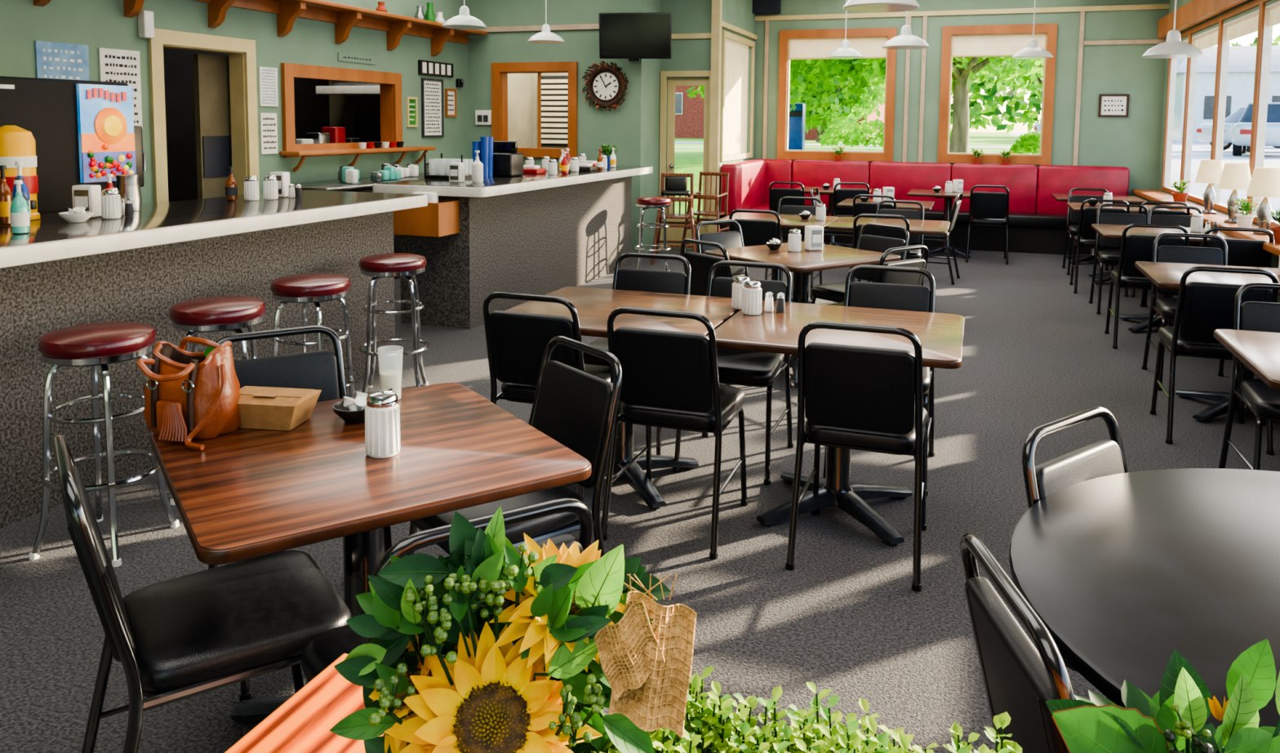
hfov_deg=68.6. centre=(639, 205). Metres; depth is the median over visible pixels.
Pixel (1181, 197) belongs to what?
flower pot
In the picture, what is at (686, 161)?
lawn
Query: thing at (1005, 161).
flower pot
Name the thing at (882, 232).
dining chair
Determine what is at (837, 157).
flower pot
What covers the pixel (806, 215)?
bowl
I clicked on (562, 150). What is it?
syrup bottle
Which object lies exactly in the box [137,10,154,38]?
emergency light
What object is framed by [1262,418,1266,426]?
dining chair
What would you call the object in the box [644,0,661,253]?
wall jog
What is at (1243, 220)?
flower pot
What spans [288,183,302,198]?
salt
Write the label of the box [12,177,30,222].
squeeze bottle
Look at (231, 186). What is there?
sauce bottle
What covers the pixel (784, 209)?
dining chair
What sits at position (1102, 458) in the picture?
dining chair
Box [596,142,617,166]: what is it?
potted plant
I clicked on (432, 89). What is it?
menu board
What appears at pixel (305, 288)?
bar stool
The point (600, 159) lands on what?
syrup bottle
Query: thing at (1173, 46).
pendant lamp
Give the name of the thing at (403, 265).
bar stool
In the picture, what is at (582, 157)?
shaker
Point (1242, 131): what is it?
car
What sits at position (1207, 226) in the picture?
salt
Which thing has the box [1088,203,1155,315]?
dining chair
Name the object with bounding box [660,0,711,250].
wall door
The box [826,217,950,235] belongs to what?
dining table
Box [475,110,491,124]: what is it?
light switch
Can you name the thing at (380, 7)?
bottle
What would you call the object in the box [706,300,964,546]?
dining table
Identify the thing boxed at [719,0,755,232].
wall
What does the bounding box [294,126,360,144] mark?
equipment
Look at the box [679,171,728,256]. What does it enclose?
high chair
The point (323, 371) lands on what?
dining chair
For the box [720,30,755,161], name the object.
window
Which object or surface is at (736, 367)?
dining chair
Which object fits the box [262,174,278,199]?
shaker
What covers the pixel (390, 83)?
window frame
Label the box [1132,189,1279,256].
window sill
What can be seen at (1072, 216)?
dining chair
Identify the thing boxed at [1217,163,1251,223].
table lamp
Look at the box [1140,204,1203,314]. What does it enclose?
dining chair
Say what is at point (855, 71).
tree
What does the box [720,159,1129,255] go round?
booth
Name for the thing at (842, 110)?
tree
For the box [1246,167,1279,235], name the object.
table lamp
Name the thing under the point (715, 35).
trim
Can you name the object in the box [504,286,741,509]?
dining table
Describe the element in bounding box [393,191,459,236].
wooden bin
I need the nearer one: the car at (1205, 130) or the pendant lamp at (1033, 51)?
the pendant lamp at (1033, 51)
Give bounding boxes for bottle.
[0,164,12,225]
[9,179,30,234]
[12,160,31,217]
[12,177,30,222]
[104,173,114,189]
[225,166,237,200]
[375,1,387,12]
[471,150,483,182]
[559,149,564,170]
[560,151,568,173]
[564,150,569,172]
[566,148,570,166]
[596,149,603,169]
[609,147,616,167]
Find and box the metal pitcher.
[115,174,142,210]
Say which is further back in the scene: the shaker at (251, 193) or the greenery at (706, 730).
the shaker at (251, 193)
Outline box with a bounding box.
[237,386,321,431]
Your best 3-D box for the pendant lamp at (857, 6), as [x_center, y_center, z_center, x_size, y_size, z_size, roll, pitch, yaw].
[1.204,-1.643,4.620,0.370,1.330,0.370,2,5,20]
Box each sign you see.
[34,40,89,80]
[97,47,142,129]
[337,52,375,64]
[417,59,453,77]
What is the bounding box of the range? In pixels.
[315,80,380,142]
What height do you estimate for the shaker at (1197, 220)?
0.140 m
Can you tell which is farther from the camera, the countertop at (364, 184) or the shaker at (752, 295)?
the countertop at (364, 184)
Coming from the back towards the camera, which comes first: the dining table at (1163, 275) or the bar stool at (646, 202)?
the bar stool at (646, 202)
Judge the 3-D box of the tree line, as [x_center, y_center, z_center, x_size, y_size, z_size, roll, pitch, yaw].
[25.105,-10.170,68.984,91.531,9.948,6.082,2,5,20]
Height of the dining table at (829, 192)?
0.750 m
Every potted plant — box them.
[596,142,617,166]
[1261,207,1279,243]
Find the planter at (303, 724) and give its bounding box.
[224,643,575,752]
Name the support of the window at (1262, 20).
in the wall at (1275, 259)
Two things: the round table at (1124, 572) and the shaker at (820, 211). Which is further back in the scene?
the shaker at (820, 211)
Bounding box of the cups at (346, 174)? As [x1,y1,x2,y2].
[337,162,435,183]
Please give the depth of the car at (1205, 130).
29.94 m
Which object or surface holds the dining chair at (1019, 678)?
on the floor
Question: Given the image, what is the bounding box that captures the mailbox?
[788,103,805,150]
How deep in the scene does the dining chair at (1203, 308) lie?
4.54 m
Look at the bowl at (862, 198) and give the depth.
9.70 m
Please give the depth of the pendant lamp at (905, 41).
7.43 m
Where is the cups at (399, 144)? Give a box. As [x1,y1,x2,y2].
[357,141,404,148]
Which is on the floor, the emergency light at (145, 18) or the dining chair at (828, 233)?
the dining chair at (828, 233)
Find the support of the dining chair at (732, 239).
on the floor
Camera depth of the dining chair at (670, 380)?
3.39 m
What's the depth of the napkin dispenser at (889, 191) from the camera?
9.70 m
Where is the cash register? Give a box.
[493,141,523,177]
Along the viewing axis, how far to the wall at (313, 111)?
10.14 m
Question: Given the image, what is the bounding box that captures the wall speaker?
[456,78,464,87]
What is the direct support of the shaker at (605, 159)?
on the countertop at (542, 233)
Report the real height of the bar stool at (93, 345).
0.793 m
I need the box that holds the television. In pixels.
[599,12,671,61]
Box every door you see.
[193,53,231,199]
[658,70,711,248]
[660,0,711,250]
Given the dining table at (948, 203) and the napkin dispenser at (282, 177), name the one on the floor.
the dining table at (948, 203)
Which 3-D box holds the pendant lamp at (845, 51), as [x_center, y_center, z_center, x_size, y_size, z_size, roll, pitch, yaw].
[2.059,-2.095,9.349,0.370,1.240,0.370,2,5,20]
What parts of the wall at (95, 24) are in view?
frame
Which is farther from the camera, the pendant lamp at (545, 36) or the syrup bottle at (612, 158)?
the syrup bottle at (612, 158)
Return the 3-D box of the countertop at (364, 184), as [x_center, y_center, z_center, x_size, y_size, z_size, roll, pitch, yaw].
[-2.792,0.342,7.970,1.108,0.960,7.182,2,5,11]
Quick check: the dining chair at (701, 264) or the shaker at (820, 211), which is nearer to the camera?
the dining chair at (701, 264)
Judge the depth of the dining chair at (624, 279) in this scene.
4.70 m
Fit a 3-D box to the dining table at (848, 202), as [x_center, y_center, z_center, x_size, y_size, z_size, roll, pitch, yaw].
[2.517,0.349,9.625,0.905,0.750,0.840,2,5,20]
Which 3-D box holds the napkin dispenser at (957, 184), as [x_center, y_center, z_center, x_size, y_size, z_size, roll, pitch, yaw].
[3.800,-0.231,11.213,0.100,0.150,0.086,-2,5,-24]
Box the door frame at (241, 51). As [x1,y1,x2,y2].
[147,28,259,203]
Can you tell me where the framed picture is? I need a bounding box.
[1097,93,1129,116]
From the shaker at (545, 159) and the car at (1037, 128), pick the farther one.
the car at (1037, 128)
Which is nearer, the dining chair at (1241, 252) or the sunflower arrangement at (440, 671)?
the sunflower arrangement at (440, 671)
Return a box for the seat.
[661,176,690,195]
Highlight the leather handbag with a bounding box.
[136,336,240,450]
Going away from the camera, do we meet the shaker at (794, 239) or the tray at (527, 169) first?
the shaker at (794, 239)
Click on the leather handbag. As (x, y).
(188, 396)
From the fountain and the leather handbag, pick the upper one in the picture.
the fountain
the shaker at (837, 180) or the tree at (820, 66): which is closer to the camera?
the shaker at (837, 180)
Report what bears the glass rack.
on the countertop at (542, 233)
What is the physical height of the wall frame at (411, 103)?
0.330 m
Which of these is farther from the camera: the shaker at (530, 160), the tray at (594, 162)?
the tray at (594, 162)
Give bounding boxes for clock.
[582,60,628,111]
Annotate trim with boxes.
[476,0,757,233]
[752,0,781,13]
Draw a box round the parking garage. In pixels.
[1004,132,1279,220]
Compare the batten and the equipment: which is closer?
the equipment
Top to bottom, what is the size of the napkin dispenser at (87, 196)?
0.150 m
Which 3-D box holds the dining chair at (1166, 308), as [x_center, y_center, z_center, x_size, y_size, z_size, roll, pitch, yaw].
[3.341,0.639,5.654,0.456,0.885,0.532,2,5,20]
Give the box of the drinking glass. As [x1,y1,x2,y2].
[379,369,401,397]
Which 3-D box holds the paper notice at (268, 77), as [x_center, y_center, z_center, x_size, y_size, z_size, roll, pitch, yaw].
[-3.271,-1.043,8.266,0.014,0.340,0.220,2,5,20]
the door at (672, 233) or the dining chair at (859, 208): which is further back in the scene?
the door at (672, 233)
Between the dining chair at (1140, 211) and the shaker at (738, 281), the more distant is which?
the dining chair at (1140, 211)
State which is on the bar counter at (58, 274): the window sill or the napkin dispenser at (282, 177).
the napkin dispenser at (282, 177)
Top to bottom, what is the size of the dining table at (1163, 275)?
0.750 m
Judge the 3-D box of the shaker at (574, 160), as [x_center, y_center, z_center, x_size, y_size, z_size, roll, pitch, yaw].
[-0.622,-0.391,8.934,0.084,0.140,0.084,2,5,20]
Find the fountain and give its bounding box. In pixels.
[0,75,146,213]
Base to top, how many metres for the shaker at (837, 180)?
0.140 m
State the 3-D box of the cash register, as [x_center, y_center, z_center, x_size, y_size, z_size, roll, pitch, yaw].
[-1.194,-0.401,8.073,0.320,0.300,0.240,2,5,20]
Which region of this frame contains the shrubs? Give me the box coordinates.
[818,118,1040,154]
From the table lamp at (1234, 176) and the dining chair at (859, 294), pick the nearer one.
the dining chair at (859, 294)
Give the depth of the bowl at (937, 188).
11.17 m
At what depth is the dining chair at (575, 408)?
2.67 m
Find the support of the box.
on the dining table at (250, 493)
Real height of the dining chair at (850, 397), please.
0.885 m
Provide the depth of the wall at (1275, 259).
9.87 m
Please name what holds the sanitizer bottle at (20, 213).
on the bar counter at (58, 274)
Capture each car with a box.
[1033,123,1040,133]
[1196,106,1250,151]
[1231,102,1279,155]
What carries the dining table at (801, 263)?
on the floor
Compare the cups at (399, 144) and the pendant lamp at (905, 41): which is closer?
the pendant lamp at (905, 41)
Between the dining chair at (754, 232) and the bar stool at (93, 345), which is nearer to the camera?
the bar stool at (93, 345)
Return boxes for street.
[674,141,1038,154]
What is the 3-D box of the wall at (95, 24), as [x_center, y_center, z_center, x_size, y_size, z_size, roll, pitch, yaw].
[-4.352,-0.703,5.480,0.175,3.450,12.950,2,5,20]
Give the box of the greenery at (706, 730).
[582,666,1022,752]
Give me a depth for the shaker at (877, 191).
9.64 m
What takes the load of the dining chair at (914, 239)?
on the floor
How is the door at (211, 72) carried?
in the wall at (95, 24)
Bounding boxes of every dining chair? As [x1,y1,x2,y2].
[51,434,351,752]
[208,325,391,702]
[301,497,593,685]
[406,335,622,558]
[483,292,623,498]
[582,252,691,455]
[600,306,747,559]
[672,260,793,485]
[680,238,791,388]
[695,219,791,356]
[728,208,791,302]
[764,196,822,300]
[768,181,804,240]
[785,321,927,592]
[808,186,853,275]
[810,222,909,304]
[822,264,935,496]
[825,182,869,245]
[825,244,928,397]
[849,194,896,270]
[852,213,910,281]
[867,200,924,285]
[911,191,962,284]
[960,533,1075,752]
[965,185,1008,264]
[1022,406,1128,703]
[1062,187,1113,275]
[1069,199,1129,297]
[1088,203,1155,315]
[1104,223,1189,349]
[1131,200,1190,297]
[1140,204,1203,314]
[1142,232,1227,391]
[1150,266,1279,455]
[1201,226,1273,267]
[1218,282,1279,470]
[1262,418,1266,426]
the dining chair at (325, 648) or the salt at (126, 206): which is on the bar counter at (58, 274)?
the salt at (126, 206)
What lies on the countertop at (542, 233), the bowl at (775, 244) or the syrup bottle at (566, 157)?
the syrup bottle at (566, 157)
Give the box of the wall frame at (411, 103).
[405,96,417,127]
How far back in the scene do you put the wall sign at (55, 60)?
6.39 m
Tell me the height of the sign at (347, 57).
0.080 m
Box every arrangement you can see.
[329,506,697,752]
[1045,639,1279,752]
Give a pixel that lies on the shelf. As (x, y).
(344, 17)
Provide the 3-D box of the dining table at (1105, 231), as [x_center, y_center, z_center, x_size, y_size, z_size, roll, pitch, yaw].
[4.027,0.576,7.181,1.000,0.750,0.840,2,5,20]
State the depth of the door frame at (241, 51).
7.86 m
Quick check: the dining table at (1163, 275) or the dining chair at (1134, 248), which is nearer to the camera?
the dining table at (1163, 275)
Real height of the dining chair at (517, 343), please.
0.885 m
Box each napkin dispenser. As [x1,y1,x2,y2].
[71,184,101,217]
[269,171,289,197]
[448,162,464,182]
[804,225,823,250]
[882,186,894,199]
[952,179,963,192]
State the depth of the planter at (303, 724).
0.77 m
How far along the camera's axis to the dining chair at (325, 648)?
1.66 m
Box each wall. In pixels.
[0,0,469,204]
[163,47,380,201]
[507,72,568,148]
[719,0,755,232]
[752,0,1168,205]
[1157,0,1279,303]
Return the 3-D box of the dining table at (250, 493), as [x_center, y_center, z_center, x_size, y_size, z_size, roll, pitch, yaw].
[-0.682,0.960,2.323,0.845,0.750,0.845,-3,6,-33]
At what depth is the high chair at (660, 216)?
10.34 m
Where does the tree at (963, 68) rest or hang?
on the lawn
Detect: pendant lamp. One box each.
[442,0,486,29]
[527,0,564,43]
[826,0,863,58]
[842,0,919,12]
[881,10,929,49]
[1011,0,1053,58]
[1142,0,1204,57]
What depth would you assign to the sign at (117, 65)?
6.87 m
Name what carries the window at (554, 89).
in the wall at (522, 88)
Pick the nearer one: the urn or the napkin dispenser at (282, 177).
the urn
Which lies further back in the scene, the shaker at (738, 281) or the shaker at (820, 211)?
the shaker at (820, 211)
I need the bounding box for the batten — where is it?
[755,3,1169,165]
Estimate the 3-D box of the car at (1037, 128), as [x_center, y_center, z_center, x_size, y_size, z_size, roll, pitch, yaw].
[19.868,-3.446,41.600,4.420,1.420,1.760,2,5,20]
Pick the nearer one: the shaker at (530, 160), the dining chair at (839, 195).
the shaker at (530, 160)
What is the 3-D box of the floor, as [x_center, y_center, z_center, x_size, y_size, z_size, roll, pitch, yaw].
[-1.069,1.065,5.966,10.260,0.100,15.800,2,5,20]
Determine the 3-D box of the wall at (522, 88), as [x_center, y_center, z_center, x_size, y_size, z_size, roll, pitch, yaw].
[-1.072,-1.281,12.412,1.850,3.450,2.040,2,5,20]
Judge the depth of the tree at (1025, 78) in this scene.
28.12 m
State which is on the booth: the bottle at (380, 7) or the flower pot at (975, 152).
the flower pot at (975, 152)
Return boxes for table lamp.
[1195,160,1223,213]
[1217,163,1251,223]
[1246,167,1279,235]
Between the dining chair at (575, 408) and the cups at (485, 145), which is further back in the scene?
the cups at (485, 145)
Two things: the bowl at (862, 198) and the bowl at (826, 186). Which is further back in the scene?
the bowl at (826, 186)
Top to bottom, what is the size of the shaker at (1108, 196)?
0.140 m
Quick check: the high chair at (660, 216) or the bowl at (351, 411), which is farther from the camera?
the high chair at (660, 216)
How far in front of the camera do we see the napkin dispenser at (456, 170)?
7.17 m
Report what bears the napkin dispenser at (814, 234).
on the dining table at (801, 263)
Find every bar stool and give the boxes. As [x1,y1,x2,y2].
[28,321,179,567]
[168,295,266,505]
[270,273,355,397]
[358,253,429,393]
[634,196,671,271]
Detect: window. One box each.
[491,61,577,158]
[541,75,568,146]
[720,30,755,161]
[777,26,897,161]
[937,22,1057,164]
[1157,0,1279,228]
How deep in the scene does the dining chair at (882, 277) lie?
5.14 m
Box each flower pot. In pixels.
[831,146,844,160]
[970,148,985,164]
[999,149,1013,164]
[1169,179,1191,203]
[1228,197,1258,227]
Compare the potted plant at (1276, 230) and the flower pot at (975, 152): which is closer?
the potted plant at (1276, 230)
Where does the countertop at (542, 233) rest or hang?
on the floor
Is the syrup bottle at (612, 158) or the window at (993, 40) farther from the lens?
the window at (993, 40)
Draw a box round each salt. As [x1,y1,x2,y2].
[120,198,133,216]
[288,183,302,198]
[764,291,785,312]
[1204,221,1217,232]
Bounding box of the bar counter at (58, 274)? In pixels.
[0,189,427,528]
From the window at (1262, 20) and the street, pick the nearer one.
the window at (1262, 20)
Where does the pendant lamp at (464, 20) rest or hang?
hanging from the ceiling
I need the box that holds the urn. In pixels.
[0,124,39,220]
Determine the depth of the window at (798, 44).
12.67 m
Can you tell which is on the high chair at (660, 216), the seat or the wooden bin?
the seat
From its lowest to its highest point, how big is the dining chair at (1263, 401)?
0.885 m
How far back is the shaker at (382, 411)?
2.20 m
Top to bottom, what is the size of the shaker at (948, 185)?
0.140 m
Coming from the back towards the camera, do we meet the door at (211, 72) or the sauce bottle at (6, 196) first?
the door at (211, 72)
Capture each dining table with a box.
[149,382,591,724]
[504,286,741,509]
[704,241,900,387]
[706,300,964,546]
[715,212,839,303]
[796,186,873,248]
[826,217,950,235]
[836,198,934,210]
[906,189,986,258]
[1051,193,1147,266]
[1066,202,1173,284]
[1091,223,1239,333]
[1134,261,1279,422]
[1213,328,1279,391]
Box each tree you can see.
[684,58,848,115]
[789,59,884,142]
[813,57,1020,99]
[847,56,1044,152]
[983,63,1043,95]
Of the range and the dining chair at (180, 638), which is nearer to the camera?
the dining chair at (180, 638)
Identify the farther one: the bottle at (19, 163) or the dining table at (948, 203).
the dining table at (948, 203)
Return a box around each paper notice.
[258,66,278,106]
[259,112,277,154]
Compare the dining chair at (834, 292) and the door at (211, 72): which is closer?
the dining chair at (834, 292)
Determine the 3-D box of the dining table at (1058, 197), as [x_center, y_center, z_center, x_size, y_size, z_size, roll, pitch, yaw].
[5.166,0.284,10.638,0.905,0.750,0.840,2,5,20]
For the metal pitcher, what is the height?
0.180 m
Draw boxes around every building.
[675,85,884,139]
[1172,44,1279,142]
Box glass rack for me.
[424,153,471,179]
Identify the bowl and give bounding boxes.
[57,205,94,222]
[332,391,368,423]
[765,238,783,250]
[799,210,812,219]
[822,182,831,189]
[859,196,870,201]
[932,186,942,191]
[1088,198,1098,205]
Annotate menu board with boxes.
[421,77,444,137]
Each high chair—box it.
[650,173,697,264]
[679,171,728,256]
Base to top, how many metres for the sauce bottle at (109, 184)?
0.194 m
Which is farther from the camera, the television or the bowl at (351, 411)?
the television
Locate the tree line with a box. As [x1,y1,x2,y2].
[949,35,1279,133]
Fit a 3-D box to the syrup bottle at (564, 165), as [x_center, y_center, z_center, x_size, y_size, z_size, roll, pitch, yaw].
[-0.679,-0.383,8.476,0.066,0.204,0.066,2,5,20]
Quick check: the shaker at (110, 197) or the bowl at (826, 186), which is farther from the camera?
the bowl at (826, 186)
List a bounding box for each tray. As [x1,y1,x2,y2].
[523,164,546,173]
[568,163,598,171]
[578,160,596,166]
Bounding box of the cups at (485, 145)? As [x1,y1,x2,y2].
[471,136,493,177]
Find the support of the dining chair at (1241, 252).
on the floor
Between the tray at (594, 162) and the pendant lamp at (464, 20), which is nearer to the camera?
the pendant lamp at (464, 20)
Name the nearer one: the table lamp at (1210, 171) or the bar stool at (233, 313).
the bar stool at (233, 313)
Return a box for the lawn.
[674,132,1172,217]
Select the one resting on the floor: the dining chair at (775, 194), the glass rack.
the dining chair at (775, 194)
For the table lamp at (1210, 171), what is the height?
0.470 m
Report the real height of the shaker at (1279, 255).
0.140 m
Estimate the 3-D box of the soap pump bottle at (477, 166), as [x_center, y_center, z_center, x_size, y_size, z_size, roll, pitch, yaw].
[-1.246,-0.296,7.194,0.090,0.245,0.090,2,5,20]
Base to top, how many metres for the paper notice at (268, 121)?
0.360 m
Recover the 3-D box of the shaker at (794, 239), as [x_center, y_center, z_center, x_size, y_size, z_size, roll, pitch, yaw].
[0.965,0.218,5.855,0.084,0.140,0.084,2,5,20]
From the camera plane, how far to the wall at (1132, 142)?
11.71 m
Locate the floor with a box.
[0,244,1279,752]
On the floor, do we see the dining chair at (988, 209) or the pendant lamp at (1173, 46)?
the dining chair at (988, 209)
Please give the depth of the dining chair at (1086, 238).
8.67 m
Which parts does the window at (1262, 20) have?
trim window header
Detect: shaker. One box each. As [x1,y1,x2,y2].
[101,187,121,218]
[244,175,259,200]
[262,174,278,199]
[364,387,400,458]
[525,156,533,164]
[542,155,549,170]
[547,159,557,174]
[570,156,578,171]
[578,153,586,160]
[601,155,607,168]
[731,274,750,309]
[742,279,762,315]
[787,228,801,252]
[815,203,826,220]
[833,177,839,189]
[872,188,881,202]
[945,180,952,192]
[1102,191,1112,204]
[1190,213,1203,231]
[1278,255,1279,275]
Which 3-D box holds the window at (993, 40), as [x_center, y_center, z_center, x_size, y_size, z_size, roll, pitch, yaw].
[4.559,-1.414,12.025,1.360,1.760,0.140,2,5,20]
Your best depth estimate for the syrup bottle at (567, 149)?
9.37 m
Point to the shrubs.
(1029, 143)
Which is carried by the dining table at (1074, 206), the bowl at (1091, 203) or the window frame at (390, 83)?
the bowl at (1091, 203)
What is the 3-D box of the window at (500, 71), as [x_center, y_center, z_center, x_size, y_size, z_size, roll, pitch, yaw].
[-1.240,-1.144,11.284,1.120,1.130,0.190,2,5,20]
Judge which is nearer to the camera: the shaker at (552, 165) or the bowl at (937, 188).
the shaker at (552, 165)
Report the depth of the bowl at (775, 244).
5.89 m
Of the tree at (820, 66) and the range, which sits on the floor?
the range
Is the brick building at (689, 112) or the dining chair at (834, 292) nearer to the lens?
the dining chair at (834, 292)
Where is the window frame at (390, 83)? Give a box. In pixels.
[279,62,435,172]
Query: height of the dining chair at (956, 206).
0.885 m
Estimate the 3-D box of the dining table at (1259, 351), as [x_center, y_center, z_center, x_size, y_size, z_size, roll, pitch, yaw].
[2.591,0.912,3.195,1.000,0.750,0.840,2,5,20]
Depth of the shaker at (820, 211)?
7.75 m
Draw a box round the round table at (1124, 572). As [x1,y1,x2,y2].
[1008,468,1279,729]
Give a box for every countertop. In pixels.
[289,168,471,279]
[372,165,653,328]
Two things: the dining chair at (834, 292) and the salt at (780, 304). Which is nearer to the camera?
the salt at (780, 304)
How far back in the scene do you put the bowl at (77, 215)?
4.19 m
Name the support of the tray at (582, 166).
on the countertop at (542, 233)
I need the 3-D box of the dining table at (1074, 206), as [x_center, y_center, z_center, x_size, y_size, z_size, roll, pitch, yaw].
[4.804,0.394,9.338,1.000,0.750,0.840,2,5,20]
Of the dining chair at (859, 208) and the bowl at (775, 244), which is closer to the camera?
the bowl at (775, 244)
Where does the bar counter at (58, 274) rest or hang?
on the floor
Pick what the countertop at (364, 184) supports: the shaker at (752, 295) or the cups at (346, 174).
the cups at (346, 174)
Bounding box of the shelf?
[33,0,487,56]
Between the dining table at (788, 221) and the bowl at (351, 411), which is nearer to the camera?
the bowl at (351, 411)
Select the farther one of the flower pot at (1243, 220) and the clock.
the clock
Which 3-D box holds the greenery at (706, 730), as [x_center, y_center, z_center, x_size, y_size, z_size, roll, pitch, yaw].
[0.093,0.407,0.590,0.302,0.128,0.204,2,5,20]

